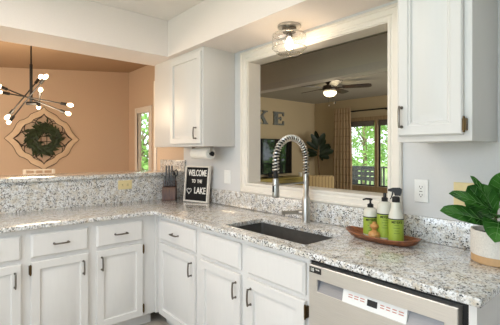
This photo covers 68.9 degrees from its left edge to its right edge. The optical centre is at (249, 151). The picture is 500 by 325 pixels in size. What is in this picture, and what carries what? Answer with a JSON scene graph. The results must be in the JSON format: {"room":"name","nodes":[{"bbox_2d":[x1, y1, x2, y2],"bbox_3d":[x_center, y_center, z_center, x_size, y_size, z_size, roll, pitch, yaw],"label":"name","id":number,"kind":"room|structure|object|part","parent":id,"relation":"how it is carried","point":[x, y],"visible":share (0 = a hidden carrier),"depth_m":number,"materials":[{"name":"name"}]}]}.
{"room":"kitchen","nodes":[
{"label":"kitchen","id":0,"kind":"room"},
{"bbox_2d":[0,67,128,175],"bbox_3d":[-3.944,-0.169,5.502,4.540,3.100,0.100,0,0,-41],"label":"wall","id":1,"kind":"structure","parent":0,"point":[99,117],"depth_m":6.29,"materials":[{"name":"paint"}]},
{"bbox_2d":[4,107,78,168],"bbox_3d":[-3.355,-0.204,5.929,1.094,1.062,0.020,0,0,-41],"label":"wall medallion","id":2,"kind":"object","parent":1,"relation":"attached to","point":[20,124],"visible":0.87,"depth_m":5.90,"materials":[{"name":"brown wood"}]},
{"bbox_2d":[23,117,65,157],"bbox_3d":[-3.314,-0.228,5.894,0.613,0.683,0.097,0,0,-41],"label":"wreath","id":3,"kind":"object","parent":2,"relation":"hanging from","point":[31,140],"visible":1,"depth_m":5.87,"materials":[{"name":"green plant"}]},
{"bbox_2d":[0,41,146,72],"bbox_3d":[-2.847,-1.407,4.229,4.540,0.725,3.461,0,0,-41],"label":"ceiling","id":4,"kind":"structure","parent":0,"point":[12,55],"depth_m":5.42,"materials":[{"name":"paint"}]},
{"bbox_2d":[0,46,72,123],"bbox_3d":[-2.499,-0.806,4.208,0.989,0.974,0.338,0,0,6],"label":"chandelier","id":5,"kind":"object","parent":4,"relation":"hanging from","point":[31,85],"visible":0.92,"depth_m":4.19,"materials":[{"name":"black metal"}]},
{"bbox_3d":[-2.616,-0.639,4.225,0.015,0.343,0.238,0,0,42],"label":"arm","id":6,"kind":"part","parent":5,"relation":"part of","materials":[{"name":"black metal"}]},
{"bbox_3d":[-2.574,-0.594,4.200,0.220,0.372,0.384,0,0,-41],"label":"arm","id":7,"kind":"part","parent":5,"relation":"part of","materials":[{"name":"black metal"}]},
{"bbox_3d":[-2.525,-0.934,4.201,0.032,0.720,0.031,0,0,-41],"label":"stem","id":8,"kind":"part","parent":5,"relation":"part of","materials":[{"name":"black metal"}]},
{"bbox_3d":[-2.500,-0.598,4.200,0.453,0.284,0.600,0,0,-41],"label":"arm","id":9,"kind":"part","parent":5,"relation":"part of","materials":[{"name":"black metal"}]},
{"bbox_3d":[-2.473,-0.610,4.200,0.484,0.102,0.234,0,0,-41],"label":"arm","id":10,"kind":"part","parent":5,"relation":"part of","materials":[{"name":"black metal"}]},
{"bbox_2d":[0,0,171,65],"bbox_3d":[-2.205,-1.280,2.229,4.300,0.878,0.404,0,0,-41],"label":"ceiling beam","id":11,"kind":"structure","parent":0,"point":[86,27],"depth_m":2.82,"materials":[{"name":"paint"}]},
{"bbox_2d":[129,65,154,170],"bbox_3d":[-1.383,-0.169,5.862,0.050,3.100,2.699,0,0,-41],"label":"wall","id":12,"kind":"structure","parent":0,"point":[141,80],"depth_m":6.54,"materials":[{"name":"paint"}]},
{"bbox_2d":[135,105,151,170],"bbox_3d":[-1.849,0.301,6.384,0.075,2.160,0.660,0,0,-41],"label":"window","id":13,"kind":"structure","parent":12,"relation":"in","point":[148,109],"depth_m":6.54,"materials":[{"name":"paint"}]},
{"bbox_2d":[89,0,203,20],"bbox_3d":[-0.605,-1.189,0.083,3.921,0.060,4.932,0,0,-41],"label":"ceiling","id":14,"kind":"structure","parent":0,"point":[166,10],"depth_m":2.91,"materials":[{"name":"paint"}]},
{"bbox_2d":[141,312,169,324],"bbox_3d":[-0.278,1.411,3.975,9.700,0.060,10.600,0,0,-41],"label":"floor","id":15,"kind":"structure","parent":0,"point":[156,318],"depth_m":2.98,"materials":[{"name":"brown wood"}]},
{"bbox_2d":[0,230,25,324],"bbox_3d":[-1.905,0.939,2.264,0.800,0.884,0.624,0,0,-41],"label":"base cabinet","id":16,"kind":"object","parent":15,"relation":"on","point":[12,244],"visible":0.98,"depth_m":2.27,"materials":[{"name":"paint"}]},
{"bbox_3d":[-1.578,0.610,2.192,0.342,0.154,0.021,0,0,-41],"label":"drawer","id":17,"kind":"part","parent":16,"relation":"part of","materials":[{"name":"paint"}]},
{"bbox_3d":[-1.578,0.993,2.192,0.342,0.560,0.021,0,0,-41],"label":"door","id":18,"kind":"part","parent":16,"relation":"part of","materials":[{"name":"paint"}]},
{"bbox_3d":[-1.457,0.806,2.261,0.015,0.100,0.035,0,0,-41],"label":"handle","id":19,"kind":"part","parent":16,"relation":"part of","materials":[{"name":"grey metal"}]},
{"bbox_2d":[0,197,499,307],"bbox_3d":[-0.602,0.481,1.901,2.300,0.030,2.878,0,0,-41],"label":"countertop","id":20,"kind":"structure","parent":16,"relation":"on","point":[448,272],"depth_m":1.81,"materials":[{"name":"stone"}]},
{"bbox_2d":[162,180,176,200],"bbox_3d":[-0.777,0.373,3.524,0.124,0.185,0.130,0,0,-4],"label":"knife block","id":21,"kind":"object","parent":20,"relation":"on","point":[169,193],"visible":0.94,"depth_m":3.46,"materials":[{"name":"brown wood"}]},
{"bbox_2d":[183,165,210,202],"bbox_3d":[-0.490,0.300,3.374,0.292,0.335,0.064,0,0,34],"label":"letter board","id":22,"kind":"object","parent":20,"relation":"on","point":[197,178],"visible":1,"depth_m":3.37,"materials":[{"name":"black wood"}]},
{"bbox_2d":[237,223,330,244],"bbox_3d":[0.181,0.590,2.179,0.360,0.186,0.710,0,0,-41],"label":"sink","id":23,"kind":"object","parent":20,"relation":"in","point":[297,236],"visible":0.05,"depth_m":2.37,"materials":[{"name":"grey metal"}]},
{"bbox_2d":[271,134,310,222],"bbox_3d":[0.239,0.178,2.341,0.342,0.574,0.144,0,0,-41],"label":"kitchen faucet","id":24,"kind":"object","parent":20,"relation":"on","point":[305,212],"visible":1,"depth_m":2.37,"materials":[{"name":"silver metal"}]},
{"bbox_3d":[0.260,0.203,2.307,0.329,0.030,0.057,0,0,-41],"label":"support arm","id":25,"kind":"part","parent":24,"relation":"part of","materials":[{"name":"silver metal"}]},
{"bbox_3d":[0.285,0.406,2.415,0.158,0.040,0.048,0,0,-5],"label":"lever","id":26,"kind":"part","parent":24,"relation":"part of","materials":[{"name":"silver metal"}]},
{"bbox_2d":[346,226,421,246],"bbox_3d":[0.683,0.443,1.899,0.177,0.045,0.412,0,0,-41],"label":"tray","id":27,"kind":"object","parent":20,"relation":"on","point":[356,231],"visible":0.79,"depth_m":1.83,"materials":[{"name":"brown wood"}]},
{"bbox_2d":[363,198,376,235],"bbox_3d":[0.650,0.351,1.965,0.077,0.201,0.077,0,0,-41],"label":"pump bottle","id":28,"kind":"object","parent":27,"relation":"on","point":[369,213],"visible":0.87,"depth_m":1.94,"materials":[{"name":"plastic"}]},
{"bbox_2d":[368,222,379,237],"bbox_3d":[0.646,0.408,1.890,0.062,0.089,0.062,0,0,-41],"label":"dish brush","id":29,"kind":"object","parent":27,"relation":"on","point":[374,233],"visible":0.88,"depth_m":1.87,"materials":[{"name":"wood"}]},
{"bbox_2d":[377,193,390,239],"bbox_3d":[0.700,0.333,1.894,0.079,0.238,0.079,0,0,-41],"label":"soap bottle","id":30,"kind":"object","parent":27,"relation":"on","point":[383,207],"visible":0.7,"depth_m":1.86,"materials":[{"name":"plastic"}]},
{"bbox_2d":[388,188,403,240],"bbox_3d":[0.728,0.316,1.816,0.075,0.272,0.075,0,0,-41],"label":"spray bottle","id":31,"kind":"object","parent":27,"relation":"on","point":[395,217],"visible":0.92,"depth_m":1.79,"materials":[{"name":"plastic"}]},
{"bbox_2d":[440,173,499,267],"bbox_3d":[0.980,0.223,1.454,0.407,0.486,0.261,0,0,-41],"label":"potted plant","id":32,"kind":"object","parent":20,"relation":"on","point":[481,201],"visible":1,"depth_m":1.49,"materials":[{"name":"green plant"}]},
{"bbox_3d":[1.046,0.398,1.536,0.200,0.136,0.200,0,0,-41],"label":"pot","id":33,"kind":"part","parent":32,"relation":"part of","materials":[{"name":"white ceramic"}]},
{"bbox_2d":[23,169,54,174],"bbox_3d":[-2.929,0.819,5.136,0.460,1.125,0.440,0,0,-41],"label":"dining chair","id":34,"kind":"object","parent":15,"relation":"on","point":[25,170],"visible":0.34,"depth_m":5.26,"materials":[{"name":"paint"}]},
{"bbox_3d":[-3.059,0.266,5.287,0.330,0.020,0.030,0,0,-41],"label":"rail","id":35,"kind":"part","parent":34,"relation":"part of","materials":[{"name":"paint"}]},
{"bbox_2d":[26,222,91,324],"bbox_3d":[-1.448,0.939,2.657,0.404,0.884,0.624,0,0,-41],"label":"base cabinet","id":36,"kind":"object","parent":15,"relation":"on","point":[58,258],"visible":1,"depth_m":2.44,"materials":[{"name":"paint"}]},
{"bbox_3d":[-1.275,0.610,2.454,0.351,0.154,0.021,0,0,-41],"label":"drawer","id":37,"kind":"part","parent":36,"relation":"part of","materials":[{"name":"paint"}]},
{"bbox_3d":[-1.275,0.993,2.454,0.351,0.560,0.021,0,0,-41],"label":"door","id":38,"kind":"part","parent":36,"relation":"part of","materials":[{"name":"paint"}]},
{"bbox_3d":[-1.257,0.610,2.433,0.101,0.014,0.035,0,0,-41],"label":"handle","id":39,"kind":"part","parent":36,"relation":"part of","materials":[{"name":"grey metal"}]},
{"bbox_3d":[-1.150,0.806,2.526,0.015,0.100,0.035,0,0,-41],"label":"handle","id":40,"kind":"part","parent":36,"relation":"part of","materials":[{"name":"grey metal"}]},
{"bbox_2d":[92,215,153,324],"bbox_3d":[-1.113,0.939,2.947,0.481,0.884,0.624,0,0,-41],"label":"base cabinet","id":41,"kind":"object","parent":15,"relation":"on","point":[122,249],"visible":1,"depth_m":2.72,"materials":[{"name":"paint"}]},
{"bbox_3d":[-1.055,0.806,2.607,0.015,0.100,0.035,0,0,-41],"label":"handle","id":42,"kind":"part","parent":41,"relation":"part of","materials":[{"name":"grey metal"}]},
{"bbox_3d":[-0.967,0.610,2.719,0.347,0.154,0.021,0,0,-41],"label":"drawer","id":43,"kind":"part","parent":41,"relation":"part of","materials":[{"name":"paint"}]},
{"bbox_3d":[-0.967,0.993,2.719,0.347,0.560,0.021,0,0,-41],"label":"door","id":44,"kind":"part","parent":41,"relation":"part of","materials":[{"name":"paint"}]},
{"bbox_2d":[154,215,158,312],"bbox_3d":[-0.718,0.889,3.310,0.590,0.784,0.590,0,0,-41],"label":"cabinet filler","id":45,"kind":"object","parent":15,"relation":"on","point":[156,217],"visible":0.14,"depth_m":2.90,"materials":[{"name":"paint"}]},
{"bbox_2d":[159,216,199,324],"bbox_3d":[-0.341,0.939,2.848,0.624,0.884,0.599,0,0,-41],"label":"base cabinet","id":46,"kind":"object","parent":15,"relation":"on","point":[179,242],"visible":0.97,"depth_m":2.62,"materials":[{"name":"paint"}]},
{"bbox_3d":[-0.537,0.610,2.666,0.021,0.154,0.516,0,0,-41],"label":"drawer","id":47,"kind":"part","parent":46,"relation":"part of","materials":[{"name":"paint"}]},
{"bbox_3d":[-0.414,0.806,2.482,0.035,0.100,0.015,0,0,-41],"label":"handle","id":48,"kind":"part","parent":46,"relation":"part of","materials":[{"name":"grey metal"}]},
{"bbox_2d":[200,228,311,324],"bbox_3d":[0.168,0.939,2.257,0.624,0.884,0.960,0,0,-41],"label":"base cabinet","id":49,"kind":"object","parent":15,"relation":"on","point":[242,282],"visible":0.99,"depth_m":2.04,"materials":[{"name":"paint"}]},
{"bbox_3d":[-0.189,0.993,2.262,0.021,0.560,0.417,0,0,-41],"label":"door","id":50,"kind":"part","parent":49,"relation":"part of","materials":[{"name":"paint"}]},
{"bbox_3d":[-0.189,0.610,2.262,0.021,0.154,0.417,0,0,-41],"label":"drawer","id":51,"kind":"part","parent":49,"relation":"part of","materials":[{"name":"paint"}]},
{"bbox_3d":[-0.095,0.806,2.112,0.035,0.100,0.015,0,0,-41],"label":"handle","id":52,"kind":"part","parent":49,"relation":"part of","materials":[{"name":"grey metal"}]},
{"bbox_3d":[-0.009,0.806,2.012,0.035,0.100,0.015,0,0,-41],"label":"handle","id":53,"kind":"part","parent":49,"relation":"part of","materials":[{"name":"grey metal"}]},
{"bbox_3d":[0.128,0.993,1.895,0.021,0.560,0.423,0,0,-41],"label":"door","id":54,"kind":"part","parent":49,"relation":"part of","materials":[{"name":"paint"}]},
{"bbox_3d":[0.127,0.610,1.895,0.021,0.154,0.421,0,0,-41],"label":"drawer","id":55,"kind":"part","parent":49,"relation":"part of","materials":[{"name":"paint"}]},
{"bbox_2d":[260,175,302,184],"bbox_3d":[0.608,0.964,7.710,1.720,0.835,0.479,0,0,-41],"label":"media console","id":56,"kind":"object","parent":15,"relation":"on","point":[293,178],"visible":0.06,"depth_m":7.63,"materials":[{"name":"brown wood"}]},
{"bbox_2d":[260,138,291,177],"bbox_3d":[0.467,0.138,7.667,1.290,0.814,0.180,0,0,-41],"label":"television","id":57,"kind":"object","parent":56,"relation":"on","point":[267,146],"visible":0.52,"depth_m":7.71,"materials":[{"name":"black glass"}]},
{"bbox_3d":[0.748,0.916,7.556,0.510,0.610,0.014,0,0,-41],"label":"door","id":58,"kind":"part","parent":56,"relation":"part of","materials":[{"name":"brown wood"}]},
{"bbox_2d":[307,131,333,174],"bbox_3d":[1.554,0.451,8.290,0.641,1.860,0.379,0,0,-19],"label":"fig tree","id":59,"kind":"object","parent":15,"relation":"on","point":[318,143],"visible":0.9,"depth_m":8.28,"materials":[{"name":"green plant"}]},
{"bbox_2d":[309,175,335,188],"bbox_3d":[1.362,0.918,7.222,0.720,0.925,0.690,0,0,8],"label":"armchair","id":60,"kind":"object","parent":15,"relation":"on","point":[327,181],"visible":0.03,"depth_m":6.88,"materials":[{"name":"fabric"}]},
{"bbox_2d":[309,260,468,324],"bbox_3d":[0.712,0.939,1.641,0.606,0.884,0.677,0,0,-41],"label":"dishwasher","id":61,"kind":"object","parent":15,"relation":"on","point":[337,296],"visible":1,"depth_m":1.46,"materials":[{"name":"silver metal"}]},
{"bbox_3d":[0.495,0.610,1.456,0.028,0.056,0.280,0,0,-41],"label":"control panel","id":62,"kind":"part","parent":61,"relation":"part of","materials":[{"name":"white plastic"}]},
{"bbox_3d":[0.495,0.610,1.458,0.027,0.054,0.544,0,0,-41],"label":"pocket handle","id":63,"kind":"part","parent":61,"relation":"part of","materials":[{"name":"silver metal"}]},
{"bbox_2d":[380,305,403,315],"bbox_3d":[0.541,0.606,1.390,0.003,0.013,0.095,0,0,-41],"label":"print","id":64,"kind":"object","parent":61,"relation":"on","point":[390,310],"depth_m":1.39},
{"bbox_2d":[469,293,499,324],"bbox_3d":[0.949,0.939,1.378,0.590,0.884,0.024,0,0,-41],"label":"end panel","id":65,"kind":"object","parent":15,"relation":"on","point":[489,314],"visible":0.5,"depth_m":1.24,"materials":[{"name":"paint"}]},
{"bbox_2d":[157,147,183,169],"bbox_3d":[-0.833,-0.169,4.025,0.123,3.100,0.600,0,0,-41],"label":"wall","id":66,"kind":"structure","parent":0,"point":[167,153],"depth_m":3.99,"materials":[{"name":"paint"}]},
{"bbox_2d":[154,81,156,169],"bbox_3d":[-1.054,0.281,4.271,0.135,2.200,0.059,0,0,-41],"label":"trim","id":67,"kind":"structure","parent":66,"relation":"attached to","point":[155,148],"depth_m":4.23,"materials":[{"name":"paint"}]},
{"bbox_2d":[160,159,185,174],"bbox_3d":[-0.833,0.163,3.914,0.020,0.148,0.527,0,0,-41],"label":"granite side splash","id":68,"kind":"object","parent":66,"relation":"attached to","point":[180,165],"visible":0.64,"depth_m":3.86,"materials":[{"name":"beige stone"}]},
{"bbox_2d":[168,0,394,57],"bbox_3d":[1.023,-1.035,1.488,0.378,0.388,4.933,0,0,-41],"label":"soffit","id":69,"kind":"structure","parent":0,"point":[234,26],"depth_m":2.54,"materials":[{"name":"paint"}]},
{"bbox_2d":[272,21,306,56],"bbox_3d":[0.262,-0.745,2.431,0.231,0.191,0.231,0,0,-41],"label":"ceiling light","id":70,"kind":"object","parent":69,"relation":"attached to","point":[288,28],"visible":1,"depth_m":2.41,"materials":[{"name":"clear glass"}]},
{"bbox_2d":[286,32,291,37],"bbox_3d":[0.262,-0.774,2.431,0.044,0.028,0.044,0,0,-41],"label":"socket","id":71,"kind":"object","parent":70,"relation":"attached to","point":[288,34],"depth_m":2.41,"materials":[{"name":"grey metal"}]},
{"bbox_3d":[0.262,-0.721,2.431,0.058,0.080,0.058,0,0,-41],"label":"bulb","id":72,"kind":"part","parent":70,"relation":"part of","materials":[{"name":"white glass"}]},
{"bbox_2d":[260,97,314,176],"bbox_3d":[0.023,0.081,7.601,4.209,2.600,0.100,0,0,-41],"label":"wall","id":73,"kind":"structure","parent":0,"point":[298,118],"depth_m":8.38,"materials":[{"name":"paint"}]},
{"bbox_2d":[260,110,267,123],"bbox_3d":[0.252,-0.729,7.710,0.340,0.290,0.032,0,0,-41],"label":"letter","id":74,"kind":"object","parent":73,"relation":"attached to","point":[262,117],"depth_m":7.72,"materials":[{"name":"metal"}]},
{"bbox_2d":[273,111,283,124],"bbox_3d":[0.631,-0.729,8.037,0.330,0.290,0.032,0,0,-41],"label":"letter","id":75,"kind":"object","parent":73,"relation":"attached to","point":[275,114],"depth_m":7.97,"materials":[{"name":"metal"}]},
{"bbox_2d":[260,33,387,84],"bbox_3d":[1.369,-1.026,3.612,0.120,0.264,4.100,0,0,-41],"label":"wall header","id":76,"kind":"structure","parent":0,"point":[375,48],"depth_m":4.08,"materials":[{"name":"paint"}]},
{"bbox_2d":[260,60,387,93],"bbox_3d":[1.369,-0.855,3.612,0.150,0.076,4.100,0,0,-41],"label":"trim","id":77,"kind":"structure","parent":76,"relation":"attached to","point":[380,66],"depth_m":4.08,"materials":[{"name":"paint"}]},
{"bbox_2d":[260,31,387,103],"bbox_3d":[1.673,-1.189,5.062,5.026,0.060,6.100,0,0,-41],"label":"ceiling","id":78,"kind":"structure","parent":0,"point":[379,81],"depth_m":6.92,"materials":[{"name":"paint"}]},
{"bbox_2d":[302,80,371,105],"bbox_3d":[1.312,-0.947,6.041,1.249,0.424,1.238,0,0,-41],"label":"ceiling fan","id":79,"kind":"object","parent":78,"relation":"hanging from","point":[330,90],"visible":0.97,"depth_m":5.91,"materials":[{"name":"brown wood"}]},
{"bbox_3d":[1.319,-1.074,6.005,0.250,0.170,0.250,0,0,-41],"label":"motor","id":80,"kind":"part","parent":79,"relation":"part of","materials":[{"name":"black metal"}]},
{"bbox_3d":[1.319,-0.947,6.005,0.208,0.084,0.208,0,0,-41],"label":"lamp shade","id":81,"kind":"part","parent":79,"relation":"part of","materials":[{"name":"white glass"}]},
{"bbox_3d":[1.304,-1.054,5.578,0.142,0.040,0.455,0,0,2],"label":"blade","id":82,"kind":"part","parent":79,"relation":"part of","materials":[{"name":"brown wood"}]},
{"bbox_3d":[1.582,-1.054,6.342,0.142,0.040,0.455,0,0,38],"label":"blade","id":83,"kind":"part","parent":79,"relation":"part of","materials":[{"name":"brown wood"}]},
{"bbox_3d":[1.721,-1.054,5.859,0.455,0.040,0.142,0,0,20],"label":"blade","id":84,"kind":"part","parent":79,"relation":"part of","materials":[{"name":"brown wood"}]},
{"bbox_2d":[184,0,499,221],"bbox_3d":[1.093,0.081,1.790,0.123,2.600,5.300,0,0,-41],"label":"wall","id":85,"kind":"structure","parent":0,"point":[442,164],"depth_m":1.88,"materials":[{"name":"paint"}]},
{"bbox_2d":[155,46,234,146],"bbox_3d":[-0.549,-0.442,3.312,0.376,0.798,0.851,0,0,-41],"label":"upper cabinet","id":86,"kind":"object","parent":85,"relation":"attached to","point":[195,89],"visible":1,"depth_m":3.05,"materials":[{"name":"paint"}]},
{"bbox_3d":[-0.552,-0.435,3.095,0.021,0.743,0.495,0,0,-41],"label":"door","id":87,"kind":"part","parent":86,"relation":"part of","materials":[{"name":"paint"}]},
{"bbox_2d":[192,146,214,155],"bbox_3d":[-0.413,-0.002,3.183,0.040,0.082,0.300,0,0,-41],"label":"paper towel holder","id":88,"kind":"object","parent":86,"relation":"attached to","point":[211,153],"visible":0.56,"depth_m":3.07,"materials":[{"name":"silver metal"}]},
{"bbox_2d":[190,148,214,158],"bbox_3d":[-0.417,0.019,3.188,0.096,0.096,0.260,0,0,-41],"label":"paper towel roll","id":89,"kind":"object","parent":88,"relation":"hanging from","point":[195,153],"visible":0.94,"depth_m":3.13,"materials":[{"name":"white paper"}]},
{"bbox_2d":[224,170,229,183],"bbox_3d":[-0.201,0.223,3.189,0.008,0.120,0.085,0,0,-41],"label":"light switch","id":90,"kind":"object","parent":85,"relation":"attached to","point":[226,172],"visible":1,"depth_m":3.19,"materials":[{"name":"white plastic"}]},
{"bbox_2d":[240,2,402,212],"bbox_3d":[0.432,-0.239,2.558,0.182,1.155,1.384,0,0,-41],"label":"frame","id":91,"kind":"object","parent":85,"relation":"attached to","point":[383,19],"depth_m":2.40,"materials":[{"name":"paint"}]},
{"bbox_2d":[183,185,474,249],"bbox_3d":[0.261,0.402,2.645,0.020,0.126,2.878,0,0,-41],"label":"backsplash","id":92,"kind":"structure","parent":85,"relation":"attached to","point":[453,233],"depth_m":2.27,"materials":[{"name":"grey stone"}]},
{"bbox_2d":[414,179,428,202],"bbox_3d":[0.899,0.207,1.913,0.009,0.120,0.073,0,0,-41],"label":"wall outlet","id":93,"kind":"object","parent":85,"relation":"attached to","point":[421,187],"visible":1,"depth_m":1.91,"materials":[{"name":"white plastic"}]},
{"bbox_2d":[418,184,423,197],"bbox_3d":[0.897,0.207,1.911,0.003,0.068,0.034,0,0,-41],"label":"receptacle","id":94,"kind":"object","parent":93,"relation":"attached to","point":[420,186],"depth_m":1.91,"materials":[{"name":"white plastic"}]},
{"bbox_2d":[397,0,497,142],"bbox_3d":[0.883,-0.442,1.651,0.376,0.798,0.310,0,0,-41],"label":"upper cabinet","id":95,"kind":"object","parent":85,"relation":"attached to","point":[448,49],"visible":1,"depth_m":1.54,"materials":[{"name":"paint"}]},
{"bbox_3d":[0.672,-0.154,1.634,0.035,0.100,0.015,0,0,-41],"label":"handle","id":96,"kind":"part","parent":95,"relation":"part of","materials":[{"name":"grey metal"}]},
{"bbox_3d":[0.768,-0.438,1.564,0.021,0.738,0.270,0,0,-41],"label":"door","id":97,"kind":"part","parent":95,"relation":"part of","materials":[{"name":"paint"}]},
{"bbox_2d":[454,182,473,205],"bbox_3d":[1.038,0.209,1.748,0.014,0.118,0.117,0,0,-41],"label":"wall plate","id":98,"kind":"object","parent":85,"relation":"attached to","point":[459,186],"visible":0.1,"depth_m":1.77,"materials":[{"name":"beige plastic"}]},
{"bbox_2d":[315,95,387,175],"bbox_3d":[3.578,0.081,6.639,0.120,2.600,6.000,0,0,-41],"label":"wall","id":99,"kind":"structure","parent":0,"point":[324,114],"depth_m":8.47,"materials":[{"name":"paint"}]},
{"bbox_2d":[351,115,387,192],"bbox_3d":[2.822,0.081,7.433,0.190,1.640,2.010,0,0,-41],"label":"window","id":100,"kind":"structure","parent":99,"relation":"in","point":[377,187],"depth_m":7.61,"materials":[{"name":"brown wood"}]},
{"bbox_2d":[351,121,373,126],"bbox_3d":[2.422,-0.596,7.884,0.030,0.111,0.575,0,0,-41],"label":"window blind","id":101,"kind":"object","parent":100,"relation":"attached to","point":[362,123],"visible":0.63,"depth_m":7.86,"materials":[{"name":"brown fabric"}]},
{"bbox_2d":[379,120,387,125],"bbox_3d":[2.868,-0.596,7.367,0.030,0.111,0.550,0,0,-41],"label":"window blind","id":102,"kind":"object","parent":100,"relation":"attached to","point":[381,122],"visible":0.46,"depth_m":7.49,"materials":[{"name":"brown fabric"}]},
{"bbox_2d":[351,107,387,111],"bbox_3d":[2.398,-0.879,7.833,0.107,0.056,1.306,0,0,-41],"label":"curtain rod","id":103,"kind":"object","parent":99,"relation":"attached to","point":[386,108],"visible":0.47,"depth_m":7.62,"materials":[{"name":"black metal"}]},
{"bbox_2d":[333,107,351,189],"bbox_3d":[2.048,0.207,8.093,0.066,2.343,0.500,0,0,-41],"label":"curtain","id":104,"kind":"object","parent":103,"relation":"hanging from","point":[342,144],"visible":0.78,"depth_m":8.09,"materials":[{"name":"fabric"}]},
{"bbox_3d":[-1.594,0.809,3.051,2.299,1.144,0.120,0,0,-41],"label":"wall","id":105,"kind":"structure","parent":0,"visible":0},
{"bbox_2d":[0,170,183,182],"bbox_3d":[-1.723,0.220,3.109,2.378,0.033,0.465,0,0,-41],"label":"bar","id":106,"kind":"object","parent":105,"relation":"on","point":[116,174],"visible":0.92,"depth_m":3.15,"materials":[{"name":"stone"}]},
{"bbox_2d":[0,175,184,213],"bbox_3d":[-1.548,0.365,2.998,2.300,0.258,0.020,0,0,-41],"label":"backsplash","id":107,"kind":"structure","parent":105,"relation":"attached to","point":[42,195],"depth_m":3.06,"materials":[{"name":"grey stone"}]},
{"bbox_2d":[118,180,131,189],"bbox_3d":[-1.141,0.304,3.331,0.130,0.083,0.009,0,0,-41],"label":"wall outlet","id":108,"kind":"object","parent":107,"relation":"attached to","point":[122,184],"visible":1,"depth_m":3.33,"materials":[{"name":"beige plastic"}]},
{"label":"outside","id":109,"kind":"structure","parent":0,"visible":0},
{"bbox_3d":[4.019,1.451,8.471,2.920,0.100,9.000,0,0,-41],"label":"floor","id":110,"kind":"structure","parent":109,"visible":0},
{"bbox_2d":[352,166,381,184],"bbox_3d":[2.911,0.916,10.652,0.550,0.970,1.750,0,0,-41],"label":"bench","id":111,"kind":"object","parent":110,"relation":"on","point":[354,168],"visible":0.16,"depth_m":10.50,"materials":[{"name":"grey wood"}]},
{"bbox_2d":[355,166,387,185],"bbox_3d":[4.973,0.921,9.294,0.140,0.960,9.000,0,0,-41],"label":"deck railing","id":112,"kind":"object","parent":110,"relation":"on","point":[356,181],"visible":0.04,"depth_m":10.89,"materials":[{"name":"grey wood"}]},
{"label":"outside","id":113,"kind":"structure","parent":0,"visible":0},
{"bbox_2d":[352,163,387,185],"bbox_3d":[-0.684,2.231,3.757,120.000,0.100,120.000,0,0,-41],"label":"ground","id":114,"kind":"structure","parent":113,"point":[386,174],"depth_m":31.80,"materials":[{"name":"green plant"}]},
{"bbox_2d":[141,113,147,170],"bbox_3d":[-4.079,0.186,13.582,3.730,3.997,3.340,0,0,-28],"label":"leafy tree","id":115,"kind":"object","parent":114,"relation":"on","point":[144,150],"visible":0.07,"depth_m":13.50,"materials":[{"name":"green plant"}]},
{"bbox_2d":[352,125,387,183],"bbox_3d":[5.636,-1.500,17.805,4.363,7.367,4.262,0,0,-41],"label":"leafy tree","id":116,"kind":"object","parent":114,"relation":"on","point":[363,140],"visible":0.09,"depth_m":17.62,"materials":[{"name":"green plant"}]},
{"bbox_2d":[352,126,387,185],"bbox_3d":[5.615,-1.652,13.172,3.547,7.670,3.731,0,0,-41],"label":"leafy tree","id":117,"kind":"object","parent":114,"relation":"on","point":[368,128],"visible":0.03,"depth_m":13.37,"materials":[{"name":"green plant"}]},
{"bbox_2d":[352,125,387,165],"bbox_3d":[9.622,-2.853,23.897,7.538,10.072,7.555,0,0,-26],"label":"leafy tree","id":118,"kind":"object","parent":114,"relation":"on","point":[386,138],"visible":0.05,"depth_m":24.26,"materials":[{"name":"green plant"}]}
]}

